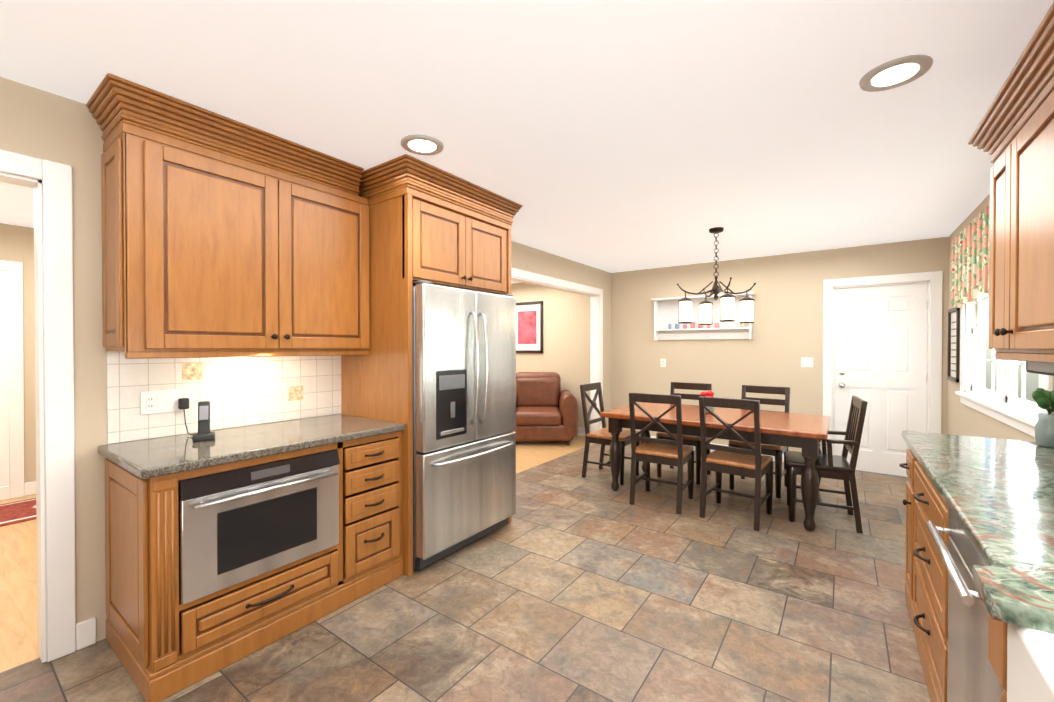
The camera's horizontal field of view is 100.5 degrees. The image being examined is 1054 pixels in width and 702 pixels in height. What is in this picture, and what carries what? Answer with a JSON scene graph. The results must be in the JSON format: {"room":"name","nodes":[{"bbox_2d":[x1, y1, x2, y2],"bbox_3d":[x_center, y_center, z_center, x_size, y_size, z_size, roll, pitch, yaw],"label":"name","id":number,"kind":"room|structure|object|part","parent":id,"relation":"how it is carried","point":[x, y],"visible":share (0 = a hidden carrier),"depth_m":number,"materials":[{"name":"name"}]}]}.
{"room":"kitchen","nodes":[
{"label":"kitchen","id":0,"kind":"room"},
{"bbox_2d":[0,223,35,482],"bbox_3d":[-5.103,0.100,3.434,0.120,2.470,2.970,0,1,36],"label":"wall","id":1,"kind":"structure","parent":0,"point":[16,243],"depth_m":4.03,"materials":[{"name":"beige paint"}]},
{"bbox_2d":[0,260,24,498],"bbox_3d":[-4.881,0.264,3.595,0.093,2.140,0.990,0,1,36],"label":"door frame","id":2,"kind":"structure","parent":1,"relation":"attached to","point":[12,474],"depth_m":3.94,"materials":[{"name":"white paint"}]},
{"bbox_2d":[0,481,35,500],"bbox_3d":[-5.040,1.276,3.416,0.015,0.120,3.000,0,1,36],"label":"baseboard","id":3,"kind":"structure","parent":1,"relation":"attached to","point":[30,487],"depth_m":4.02,"materials":[{"name":"white paint"}]},
{"bbox_2d":[0,435,594,672],"bbox_3d":[-2.551,1.367,4.518,3.700,0.080,7.940,0,1,36],"label":"floor","id":4,"kind":"structure","parent":0,"point":[18,600],"depth_m":2.64,"materials":[{"name":"brown wood"}]},
{"bbox_2d":[0,498,36,526],"bbox_3d":[-4.439,1.328,3.322,0.700,0.016,2.250,0,1,36],"label":"rug","id":5,"kind":"object","parent":4,"relation":"on","point":[17,512],"visible":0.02,"depth_m":3.58,"materials":[{"name":"fabric"}]},
{"bbox_2d":[514,372,577,445],"bbox_3d":[0.156,0.821,6.489,1.120,0.980,0.960,0,0,1],"label":"leather armchair","id":6,"kind":"object","parent":4,"relation":"on","point":[546,408],"visible":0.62,"depth_m":6.07,"materials":[{"name":"brown leather"}]},
{"bbox_2d":[0,77,610,641],"bbox_3d":[-1.048,0.101,3.423,0.130,2.470,7.700,0,1,36],"label":"wall","id":7,"kind":"structure","parent":0,"point":[40,123],"depth_m":2.04,"materials":[{"name":"beige paint"}]},
{"bbox_2d":[0,149,75,662],"bbox_3d":[-2.413,0.266,1.542,0.156,2.170,1.130,0,1,36],"label":"door frame","id":8,"kind":"structure","parent":7,"relation":"attached to","point":[51,185],"depth_m":1.91,"materials":[{"name":"white paint"}]},
{"bbox_2d":[140,389,181,414],"bbox_3d":[-1.839,0.255,2.207,0.010,0.115,0.167,0,1,36],"label":"electrical outlet","id":9,"kind":"object","parent":7,"relation":"attached to","point":[158,401],"visible":1,"depth_m":2.20,"materials":[{"name":"white plastic"}]},
{"bbox_2d":[86,73,369,358],"bbox_3d":[-1.481,-0.548,2.380,0.398,1.154,1.240,0,1,36],"label":"upper cabinet","id":10,"kind":"object","parent":7,"relation":"attached to","point":[223,236],"visible":1,"depth_m":2.12,"materials":[{"name":"brown wood"}]},
{"bbox_2d":[511,267,602,431],"bbox_3d":[0.280,0.226,5.271,0.156,2.190,2.530,0,1,36],"label":"door frame","id":11,"kind":"structure","parent":7,"relation":"attached to","point":[596,329],"depth_m":6.18,"materials":[{"name":"white paint"}]},
{"bbox_2d":[0,444,930,701],"bbox_3d":[0.499,1.384,2.316,3.825,0.080,7.940,0,1,36],"label":"floor","id":12,"kind":"structure","parent":0,"point":[569,583],"depth_m":2.20,"materials":[{"name":"tile"}]},
{"bbox_2d":[98,414,405,701],"bbox_3d":[-1.340,0.889,2.308,0.724,0.910,1.210,0,1,36],"label":"base cabinet","id":13,"kind":"object","parent":12,"relation":"on","point":[163,641],"depth_m":1.95,"materials":[{"name":"brown wood"}]},
{"bbox_2d":[178,398,214,441],"bbox_3d":[-1.660,0.340,2.201,0.291,0.190,0.106,0,1,36],"label":"cordless phone","id":14,"kind":"object","parent":13,"relation":"on","point":[204,433],"visible":1,"depth_m":2.15,"materials":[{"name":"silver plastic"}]},
{"bbox_3d":[-1.363,0.759,2.141,0.566,0.490,0.667,0,1,36],"label":"microwave drawer","id":15,"kind":"part","parent":13,"relation":"part of","materials":[{"name":"silver metal"}]},
{"bbox_2d":[341,154,522,576],"bbox_3d":[-0.673,0.103,3.183,0.773,2.468,1.125,0,1,36],"label":"surround","id":16,"kind":"object","parent":12,"relation":"on","point":[434,225],"visible":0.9,"depth_m":2.75,"materials":[{"name":"brown wood"}]},
{"bbox_2d":[412,280,515,570],"bbox_3d":[-0.625,0.456,3.151,0.836,1.763,0.904,0,1,36],"label":"refrigerator","id":17,"kind":"object","parent":12,"relation":"on","point":[464,417],"visible":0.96,"depth_m":2.83,"materials":[{"name":"silver metal"}]},
{"bbox_2d":[580,382,640,484],"bbox_3d":[0.883,0.841,4.637,0.504,0.974,0.456,0,1,36],"label":"end chair","id":18,"kind":"object","parent":12,"relation":"on","point":[602,436],"visible":0.81,"depth_m":4.58,"materials":[{"name":"brown wood"}]},
{"bbox_2d":[629,393,693,513],"bbox_3d":[1.194,0.847,3.873,0.456,0.974,0.504,0,1,33],"label":"chair","id":19,"kind":"object","parent":12,"relation":"on","point":[674,452],"visible":1,"depth_m":3.75,"materials":[{"name":"brown wood"}]},
{"bbox_2d":[656,382,711,483],"bbox_3d":[1.677,0.840,4.664,0.456,0.974,0.504,0,1,36],"label":"chair","id":20,"kind":"object","parent":12,"relation":"on","point":[690,440],"visible":0.29,"depth_m":4.59,"materials":[{"name":"brown wood"}]},
{"bbox_2d":[600,402,830,531],"bbox_3d":[1.702,0.956,4.034,1.780,0.750,1.000,0,1,36],"label":"dining table","id":21,"kind":"object","parent":12,"relation":"on","point":[806,433],"visible":0.88,"depth_m":3.68,"materials":[{"name":"brown wood"}]},
{"bbox_2d":[701,390,713,413],"bbox_3d":[1.695,0.472,4.075,0.170,0.217,0.141,0,1,36],"label":"vase","id":22,"kind":"object","parent":21,"relation":"on","point":[709,393],"visible":0.52,"depth_m":4.04,"materials":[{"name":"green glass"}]},
{"bbox_2d":[699,396,772,530],"bbox_3d":[1.695,0.849,3.548,0.456,0.974,0.504,0,1,40],"label":"chair","id":23,"kind":"object","parent":12,"relation":"on","point":[749,463],"visible":1,"depth_m":3.44,"materials":[{"name":"brown wood"}]},
{"bbox_2d":[728,385,789,497],"bbox_3d":[2.266,0.844,4.264,0.456,0.974,0.504,0,1,40],"label":"chair","id":24,"kind":"object","parent":12,"relation":"on","point":[777,451],"visible":0.52,"depth_m":4.26,"materials":[{"name":"brown wood"}]},
{"bbox_2d":[785,395,867,532],"bbox_3d":[2.361,0.850,3.499,0.504,0.974,0.456,0,1,29],"label":"end chair","id":25,"kind":"object","parent":12,"relation":"on","point":[829,464],"visible":0.85,"depth_m":3.37,"materials":[{"name":"brown wood"}]},
{"bbox_2d":[899,431,1053,701],"bbox_3d":[0.945,0.860,0.405,0.625,1.000,4.530,0,1,36],"label":"base cabinet","id":26,"kind":"object","parent":12,"relation":"on","point":[995,496],"visible":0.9,"depth_m":1.44,"materials":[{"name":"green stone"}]},
{"bbox_2d":[926,509,1002,701],"bbox_3d":[1.370,0.921,1.018,0.604,0.868,0.574,0,1,36],"label":"dishwasher","id":27,"kind":"object","parent":26,"relation":"in","point":[971,676],"visible":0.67,"depth_m":1.17,"materials":[{"name":"silver metal"}]},
{"bbox_2d":[1007,623,1053,701],"bbox_3d":[0.851,0.626,0.366,0.455,0.268,0.810,0,1,36],"label":"farmhouse sink","id":28,"kind":"object","parent":26,"relation":"in","point":[1030,665],"visible":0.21,"depth_m":0.74,"materials":[{"name":"ceramic"}]},
{"bbox_2d":[1032,388,1053,447],"bbox_3d":[2.396,0.298,2.003,0.145,0.276,0.155,0,1,36],"label":"potted plant","id":29,"kind":"object","parent":26,"relation":"on","point":[1044,425],"visible":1,"depth_m":1.98,"materials":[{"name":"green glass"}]},
{"bbox_2d":[0,0,1053,283],"bbox_3d":[-1.001,-1.174,3.379,7.525,0.080,7.940,0,1,36],"label":"ceiling","id":30,"kind":"structure","parent":0,"point":[612,136],"depth_m":1.92,"materials":[{"name":"paint"}]},
{"bbox_2d":[401,134,443,154],"bbox_3d":[-0.571,-1.119,2.390,0.230,0.014,0.230,0,1,36],"label":"recessed light","id":31,"kind":"object","parent":30,"relation":"in","point":[419,144],"visible":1,"depth_m":2.37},
{"bbox_2d":[677,227,755,324],"bbox_3d":[1.769,-0.700,4.096,0.526,0.880,0.526,0,1,-41],"label":"chandelier","id":32,"kind":"object","parent":30,"relation":"hanging from","point":[726,308],"visible":1,"depth_m":4.07,"materials":[{"name":"white glass"}]},
{"bbox_2d":[859,54,932,91],"bbox_3d":[1.484,-1.114,1.769,0.230,0.014,0.230,0,1,36],"label":"recessed light","id":33,"kind":"object","parent":30,"relation":"in","point":[896,73],"visible":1,"depth_m":1.75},
{"bbox_2d":[511,237,948,451],"bbox_3d":[1.337,0.076,6.523,7.405,2.470,0.120,0,1,36],"label":"wall","id":34,"kind":"structure","parent":0,"point":[787,289],"depth_m":5.55,"materials":[{"name":"beige paint"}]},
{"bbox_2d":[516,301,542,352],"bbox_3d":[-0.003,-0.396,7.393,0.650,0.860,0.030,0,1,36],"label":"framed picture","id":35,"kind":"object","parent":34,"relation":"attached to","point":[529,327],"visible":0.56,"depth_m":7.37,"materials":[{"name":"paper"}]},
{"bbox_2d":[577,427,589,435],"bbox_3d":[-0.277,1.242,7.614,3.520,0.120,0.015,0,1,36],"label":"baseboard","id":36,"kind":"structure","parent":34,"relation":"attached to","point":[581,431],"depth_m":6.79,"materials":[{"name":"white paint"}]},
{"bbox_2d":[660,359,665,366],"bbox_3d":[1.880,0.165,6.051,0.075,0.115,0.009,0,1,36],"label":"light switch","id":37,"kind":"object","parent":34,"relation":"attached to","point":[662,362],"visible":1,"depth_m":6.05,"materials":[{"name":"white plastic"}]},
{"bbox_2d":[651,292,754,340],"bbox_3d":[2.252,-0.427,5.690,1.260,0.570,0.150,0,1,36],"label":"wall shelf","id":38,"kind":"object","parent":34,"relation":"attached to","point":[667,326],"visible":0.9,"depth_m":5.76,"materials":[{"name":"paint"}]},
{"bbox_2d":[651,436,783,461],"bbox_3d":[2.304,1.257,5.750,2.610,0.120,0.015,0,1,36],"label":"baseboard","id":39,"kind":"structure","parent":34,"relation":"attached to","point":[711,450],"depth_m":5.60,"materials":[{"name":"white paint"}]},
{"bbox_2d":[801,357,813,367],"bbox_3d":[3.242,0.133,5.067,0.121,0.115,0.010,0,1,36],"label":"light switch","id":40,"kind":"object","parent":34,"relation":"attached to","point":[807,362],"visible":1,"depth_m":5.07,"materials":[{"name":"white plastic"}]},
{"bbox_2d":[834,283,927,476],"bbox_3d":[3.778,0.309,4.699,0.788,2.013,0.112,0,1,36],"label":"back door","id":41,"kind":"structure","parent":34,"relation":"in","point":[880,359],"depth_m":4.70,"materials":[{"name":"white paint"}]},
{"bbox_2d":[823,271,942,454],"bbox_3d":[3.797,0.260,4.735,0.990,2.130,0.140,0,1,36],"label":"door frame","id":42,"kind":"structure","parent":34,"relation":"attached to","point":[934,280],"depth_m":4.50,"materials":[{"name":"white paint"}]},
{"bbox_2d":[947,194,1038,441],"bbox_3d":[2.001,0.118,1.221,0.120,2.470,7.700,0,1,36],"label":"wall","id":43,"kind":"structure","parent":0,"point":[963,420],"depth_m":3.62,"materials":[{"name":"beige paint"}]},
{"bbox_2d":[947,307,960,382],"bbox_3d":[3.982,-0.060,4.088,0.024,0.680,0.430,0,1,36],"label":"picture frame","id":44,"kind":"object","parent":43,"relation":"attached to","point":[953,349],"visible":0.88,"depth_m":4.09,"materials":[{"name":"wood"}]},
{"bbox_2d":[951,203,989,307],"bbox_3d":[3.170,-0.662,3.012,0.086,0.598,2.132,0,1,36],"label":"window valance","id":45,"kind":"object","parent":43,"relation":"attached to","point":[970,263],"visible":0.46,"depth_m":3.27,"materials":[{"name":"fabric"}]},
{"bbox_2d":[988,138,999,353],"bbox_3d":[1.974,-0.399,1.588,0.354,0.807,0.360,0,1,36],"label":"upper cabinet","id":46,"kind":"object","parent":43,"relation":"attached to","point":[994,231],"depth_m":1.78,"materials":[{"name":"brown wood"}]},
{"bbox_2d":[955,292,1053,437],"bbox_3d":[3.233,-0.158,2.969,0.170,1.235,2.070,0,1,36],"label":"window","id":47,"kind":"structure","parent":43,"relation":"in","point":[973,360],"depth_m":3.23,"materials":[{"name":"white paint"}]},
{"bbox_2d":[996,74,1047,357],"bbox_3d":[1.760,-0.396,1.292,0.354,0.807,0.630,0,1,36],"label":"upper cabinet","id":48,"kind":"object","parent":43,"relation":"attached to","point":[1013,135],"depth_m":1.48,"materials":[{"name":"brown wood"}]},
{"bbox_2d":[1026,361,1053,375],"bbox_3d":[1.728,0.046,1.239,0.274,0.074,0.770,0,1,36],"label":"under-cabinet radio","id":49,"kind":"object","parent":48,"relation":"attached to","point":[1041,368],"visible":0.56,"depth_m":1.49,"materials":[{"name":"silver metal"}]},
{"bbox_2d":[1044,62,1053,357],"bbox_3d":[1.327,-0.392,0.692,0.354,0.807,1.111,0,1,36],"label":"upper cabinet","id":50,"kind":"object","parent":43,"relation":"attached to","point":[1050,354],"depth_m":1.29,"materials":[{"name":"brown wood"}]}
]}

